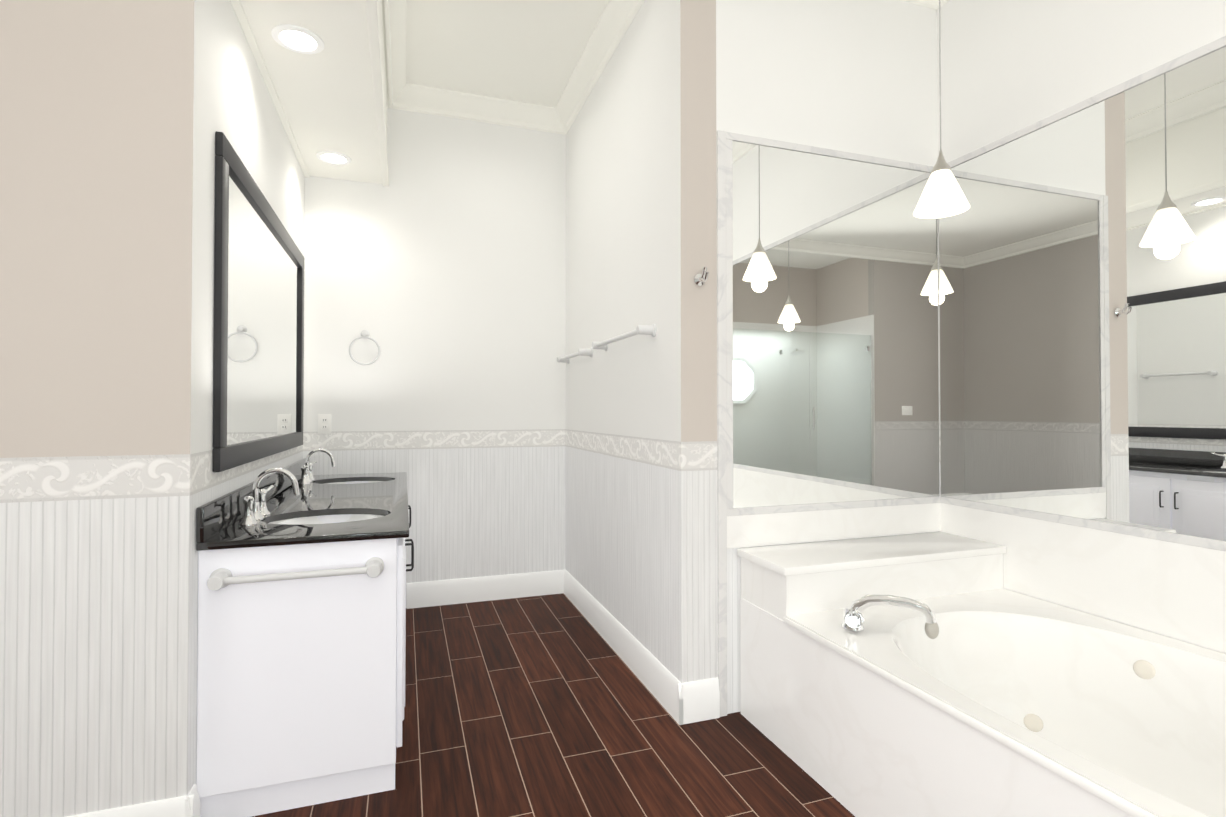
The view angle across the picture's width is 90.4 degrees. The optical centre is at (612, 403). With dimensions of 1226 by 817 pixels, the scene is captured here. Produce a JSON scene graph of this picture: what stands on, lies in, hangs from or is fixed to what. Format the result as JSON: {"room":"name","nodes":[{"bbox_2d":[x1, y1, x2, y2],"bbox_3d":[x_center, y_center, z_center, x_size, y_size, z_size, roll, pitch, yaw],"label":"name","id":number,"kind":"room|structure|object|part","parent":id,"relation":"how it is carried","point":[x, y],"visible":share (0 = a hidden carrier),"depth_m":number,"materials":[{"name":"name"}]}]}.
{"room":"bathroom","nodes":[
{"label":"bathroom","id":0,"kind":"room"},
{"bbox_2d":[0,0,151,816],"bbox_3d":[-2.407,-0.361,2.376,1.695,3.200,2.090,0,-1,-19],"label":"wall","id":1,"kind":"structure","parent":0,"point":[75,100],"depth_m":1.60,"materials":[{"name":"paint"}]},
{"bbox_2d":[66,784,200,816],"bbox_3d":[-1.950,1.151,1.404,1.682,0.152,0.027,0,-1,-19],"label":"baseboard","id":2,"kind":"structure","parent":1,"relation":"attached to","point":[189,805],"depth_m":1.65,"materials":[{"name":"white wood"}]},
{"bbox_2d":[144,0,304,802],"bbox_3d":[-1.558,-0.357,2.667,0.100,3.200,2.090,0,-1,-19],"label":"wall","id":3,"kind":"structure","parent":0,"point":[207,81],"depth_m":1.69,"materials":[{"name":"paint"}]},
{"bbox_2d":[196,460,303,543],"bbox_3d":[-1.490,0.358,2.651,0.020,0.100,1.942,0,-1,-19],"label":"backsplash","id":4,"kind":"structure","parent":3,"relation":"attached to","point":[212,517],"depth_m":1.87,"materials":[{"name":"black stone"}]},
{"bbox_2d":[212,131,303,471],"bbox_3d":[-1.491,-0.307,2.662,0.022,1.060,1.640,0,-1,-19],"label":"vanity mirror","id":5,"kind":"object","parent":3,"relation":"attached to","point":[258,376],"visible":1,"depth_m":2.32,"materials":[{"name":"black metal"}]},
{"bbox_3d":[-1.498,-0.307,2.660,0.008,0.920,1.500,0,-1,-19],"label":"glass","id":6,"kind":"part","parent":5,"relation":"part of","materials":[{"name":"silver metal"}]},
{"bbox_2d":[303,108,565,607],"bbox_3d":[-1.084,-0.341,3.881,1.585,3.200,0.100,0,-1,-19],"label":"wall","id":7,"kind":"structure","parent":0,"point":[436,269],"depth_m":3.85,"materials":[{"name":"paint"}]},
{"bbox_2d":[318,414,330,433],"bbox_3d":[-1.707,0.120,3.603,0.072,0.116,0.009,0,-1,-19],"label":"outlet","id":8,"kind":"object","parent":7,"relation":"attached to","point":[324,423],"visible":1,"depth_m":3.60,"materials":[{"name":"white plastic"}]},
{"bbox_2d":[349,330,379,364],"bbox_3d":[-1.492,-0.337,3.662,0.177,0.216,0.050,0,-1,-19],"label":"towel ring","id":9,"kind":"object","parent":7,"relation":"attached to","point":[365,334],"visible":0.96,"depth_m":3.65,"materials":[{"name":"white metal"}]},
{"bbox_2d":[384,0,407,110],"bbox_3d":[-1.010,-1.893,2.827,0.097,0.125,1.980,0,-1,-19],"label":"crown molding","id":10,"kind":"structure","parent":7,"relation":"attached to","point":[395,10],"depth_m":3.27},
{"bbox_2d":[408,83,555,132],"bbox_3d":[-0.823,-1.879,3.888,0.900,0.125,0.095,0,-1,-19],"label":"crown molding","id":11,"kind":"structure","parent":7,"relation":"attached to","point":[421,99],"depth_m":3.87,"materials":[{"name":"white paint"}]},
{"bbox_2d":[407,570,561,608],"bbox_3d":[-0.809,1.183,3.894,0.965,0.152,0.017,0,-1,-19],"label":"baseboard","id":12,"kind":"structure","parent":7,"relation":"attached to","point":[498,587],"depth_m":3.88,"materials":[{"name":"white wood"}]},
{"bbox_2d":[383,0,608,107],"bbox_3d":[-0.152,-2.034,0.591,4.990,0.100,7.170,0,-1,-19],"label":"ceiling","id":13,"kind":"structure","parent":0,"point":[528,51],"depth_m":3.31,"materials":[{"name":"paint"}]},
{"bbox_2d":[230,0,388,186],"bbox_3d":[-1.273,-1.650,2.728,0.467,0.612,1.990,0,-1,-19],"label":"ceiling soffit","id":14,"kind":"structure","parent":13,"relation":"attached to","point":[331,95],"depth_m":2.58,"materials":[{"name":"paint"}]},
{"bbox_2d":[271,24,323,53],"bbox_3d":[-1.177,-1.355,2.276,0.176,0.014,0.176,0,-1,-19],"label":"recessed light","id":15,"kind":"object","parent":14,"relation":"attached to","point":[295,38],"visible":1,"depth_m":2.26,"materials":[{"name":"white glass"}]},
{"bbox_2d":[316,151,350,164],"bbox_3d":[-1.530,-1.341,3.339,0.176,0.014,0.176,0,-1,-19],"label":"recessed light","id":16,"kind":"object","parent":14,"relation":"attached to","point":[333,157],"visible":1,"depth_m":3.32,"materials":[{"name":"white glass"}]},
{"bbox_2d":[913,0,969,218],"bbox_3d":[1.123,-1.312,2.092,0.172,1.305,0.172,0,-1,-19],"label":"pendant light","id":17,"kind":"object","parent":13,"relation":"hanging from","point":[942,195],"visible":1,"depth_m":2.06,"materials":[{"name":"white glass"}]},
{"bbox_3d":[1.123,-1.415,2.093,0.110,1.100,0.110,0,-1,-19],"label":"cord","id":18,"kind":"part","parent":17,"relation":"part of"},
{"bbox_3d":[1.123,-0.727,2.084,0.172,0.135,0.172,0,-1,-19],"label":"lamp shade","id":19,"kind":"part","parent":17,"relation":"part of","materials":[{"name":"white glass"}]},
{"bbox_2d":[252,593,854,816],"bbox_3d":[-0.152,1.265,0.548,4.990,0.100,7.170,0,-1,-19],"label":"floor","id":20,"kind":"structure","parent":0,"point":[543,706],"depth_m":2.23,"materials":[{"name":"brown wood"}]},
{"bbox_2d":[196,505,413,816],"bbox_3d":[-1.210,0.838,2.718,0.596,0.812,1.984,0,-1,-19],"label":"bathroom vanity","id":21,"kind":"object","parent":20,"relation":"on","point":[302,569],"depth_m":1.83,"materials":[{"name":"white wood"}]},
{"bbox_2d":[200,472,410,543],"bbox_3d":[-1.227,0.421,2.740,0.575,0.023,1.942,0,-1,-19],"label":"countertop","id":22,"kind":"structure","parent":21,"relation":"on","point":[391,498],"depth_m":2.27,"materials":[{"name":"black stone"}]},
{"bbox_2d":[236,468,299,523],"bbox_3d":[-1.185,0.313,2.125,0.164,0.177,0.327,0,-1,-19],"label":"faucet","id":23,"kind":"object","parent":22,"relation":"on","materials":[{"name":"silver metal"}]},
{"bbox_2d":[296,448,335,483],"bbox_3d":[-1.571,0.327,3.251,0.164,0.177,0.327,0,-1,-19],"label":"faucet","id":24,"kind":"object","parent":22,"relation":"on","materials":[{"name":"silver metal"}]},
{"bbox_2d":[268,508,379,527],"bbox_3d":[-1.019,0.494,2.179,0.398,0.163,0.489,0,-1,-19],"label":"sink","id":25,"kind":"object","parent":22,"relation":"in","point":[307,517],"depth_m":2.32,"materials":[{"name":"white ceramic"}]},
{"bbox_2d":[320,476,387,483],"bbox_3d":[-1.405,0.509,3.306,0.398,0.163,0.488,0,-1,-19],"label":"sink","id":26,"kind":"object","parent":22,"relation":"in","point":[339,479],"depth_m":3.46,"materials":[{"name":"white ceramic"}]},
{"bbox_2d":[737,532,1225,816],"bbox_3d":[1.322,0.900,1.659,1.060,0.660,2.006,0,-1,-19],"label":"tub","id":27,"kind":"object","parent":20,"relation":"on","point":[937,674],"visible":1,"depth_m":1.96,"materials":[{"name":"stone"}]},
{"bbox_2d":[841,595,935,631],"bbox_3d":[0.888,0.689,2.001,0.261,0.121,0.192,0,-1,-19],"label":"faucet","id":28,"kind":"object","parent":27,"relation":"on","point":[853,621],"depth_m":2.00,"materials":[{"name":"metal"}]},
{"bbox_3d":[0.835,0.997,1.498,0.004,0.462,1.989,0,-1,-19],"label":"apron panel","id":29,"kind":"part","parent":27,"relation":"part of","materials":[{"name":"stone"}]},
{"bbox_2d":[565,0,717,682],"bbox_3d":[0.033,-0.349,3.312,0.158,3.200,1.900,0,-1,-19],"label":"wall","id":30,"kind":"structure","parent":0,"point":[641,440],"depth_m":2.69,"materials":[{"name":"paint"}]},
{"bbox_2d":[557,348,592,363],"bbox_3d":[-0.244,-0.293,3.756,0.078,0.054,0.574,0,-1,-19],"label":"towel rail","id":31,"kind":"object","parent":30,"relation":"attached to","point":[580,352],"visible":1,"depth_m":3.61,"materials":[{"name":"white metal"}]},
{"bbox_2d":[552,0,644,134],"bbox_3d":[-0.055,-1.888,3.199,0.095,0.125,1.895,0,-1,-19],"label":"crown molding","id":32,"kind":"structure","parent":30,"relation":"attached to","point":[617,17],"depth_m":3.32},
{"bbox_2d":[592,324,656,350],"bbox_3d":[0.035,-0.314,2.942,0.078,0.054,0.714,0,-1,-19],"label":"towel rail","id":33,"kind":"object","parent":30,"relation":"attached to","point":[642,330],"visible":1,"depth_m":2.77,"materials":[{"name":"white metal"}]},
{"bbox_2d":[562,570,693,724],"bbox_3d":[-0.022,1.174,3.212,0.037,0.152,1.817,0,-1,-19],"label":"baseboard","id":34,"kind":"structure","parent":30,"relation":"attached to","point":[686,702],"depth_m":2.78,"materials":[{"name":"white wood"}]},
{"bbox_2d":[694,267,708,285],"bbox_3d":[0.353,-0.501,2.382,0.048,0.068,0.071,0,-1,-19],"label":"robe hook","id":35,"kind":"object","parent":30,"relation":"attached to","point":[700,279],"visible":0.98,"depth_m":2.39,"materials":[{"name":"silver metal"}]},
{"bbox_2d":[716,0,939,713],"bbox_3d":[0.700,-0.346,3.541,1.252,3.200,1.900,0,-1,-19],"label":"wall","id":36,"kind":"structure","parent":0,"point":[856,76],"depth_m":2.62,"materials":[{"name":"paint"}]},
{"bbox_2d":[717,130,726,716],"bbox_3d":[0.435,0.072,2.433,0.037,2.335,0.012,0,-1,-19],"label":"trim","id":37,"kind":"structure","parent":36,"relation":"attached to","point":[721,415],"depth_m":2.43,"materials":[{"name":"stone"}]},
{"bbox_2d":[726,132,939,515],"bbox_3d":[0.975,-0.320,2.623,1.104,1.545,0.010,0,-1,-19],"label":"mirror","id":38,"kind":"object","parent":36,"relation":"attached to","point":[832,370],"visible":0.9,"depth_m":2.60,"materials":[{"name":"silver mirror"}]},
{"bbox_2d":[727,503,938,548],"bbox_3d":[0.963,0.516,2.610,1.080,0.129,0.009,0,-1,-19],"label":"backsplash","id":39,"kind":"structure","parent":36,"relation":"attached to","point":[820,525],"depth_m":2.59,"materials":[{"name":"stone"}]},
{"bbox_2d":[902,0,927,6],"bbox_3d":[0.854,-1.896,2.559,1.170,0.125,0.095,0,-1,-19],"label":"crown molding","id":40,"kind":"structure","parent":36,"relation":"attached to","point":[918,2],"depth_m":2.78,"materials":[{"name":"white paint"}]},
{"bbox_2d":[924,0,948,9],"bbox_3d":[2.069,-1.916,1.044,0.095,0.125,3.750,0,-1,-19],"label":"crown molding","id":41,"kind":"structure","parent":36,"relation":"attached to","point":[933,4],"depth_m":2.80,"materials":[{"name":"white paint"}]},
{"bbox_2d":[937,0,1225,653],"bbox_3d":[2.375,-0.386,0.431,0.100,3.200,5.070,0,-1,-19],"label":"wall","id":42,"kind":"structure","parent":0,"point":[1008,67],"depth_m":2.37,"materials":[{"name":"paint"}]},
{"bbox_2d":[939,503,1225,652],"bbox_3d":[1.901,0.834,1.627,0.009,0.790,2.469,0,-1,-19],"label":"backsplash","id":43,"kind":"structure","parent":42,"relation":"attached to","point":[1173,590],"depth_m":2.11,"materials":[{"name":"stone"}]},
{"bbox_2d":[939,36,1225,550],"bbox_3d":[1.853,-0.331,1.778,0.010,1.545,2.158,0,-1,-19],"label":"mirror","id":44,"kind":"object","parent":42,"relation":"attached to","point":[1082,260],"visible":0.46,"depth_m":2.16,"materials":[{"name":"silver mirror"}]}
]}

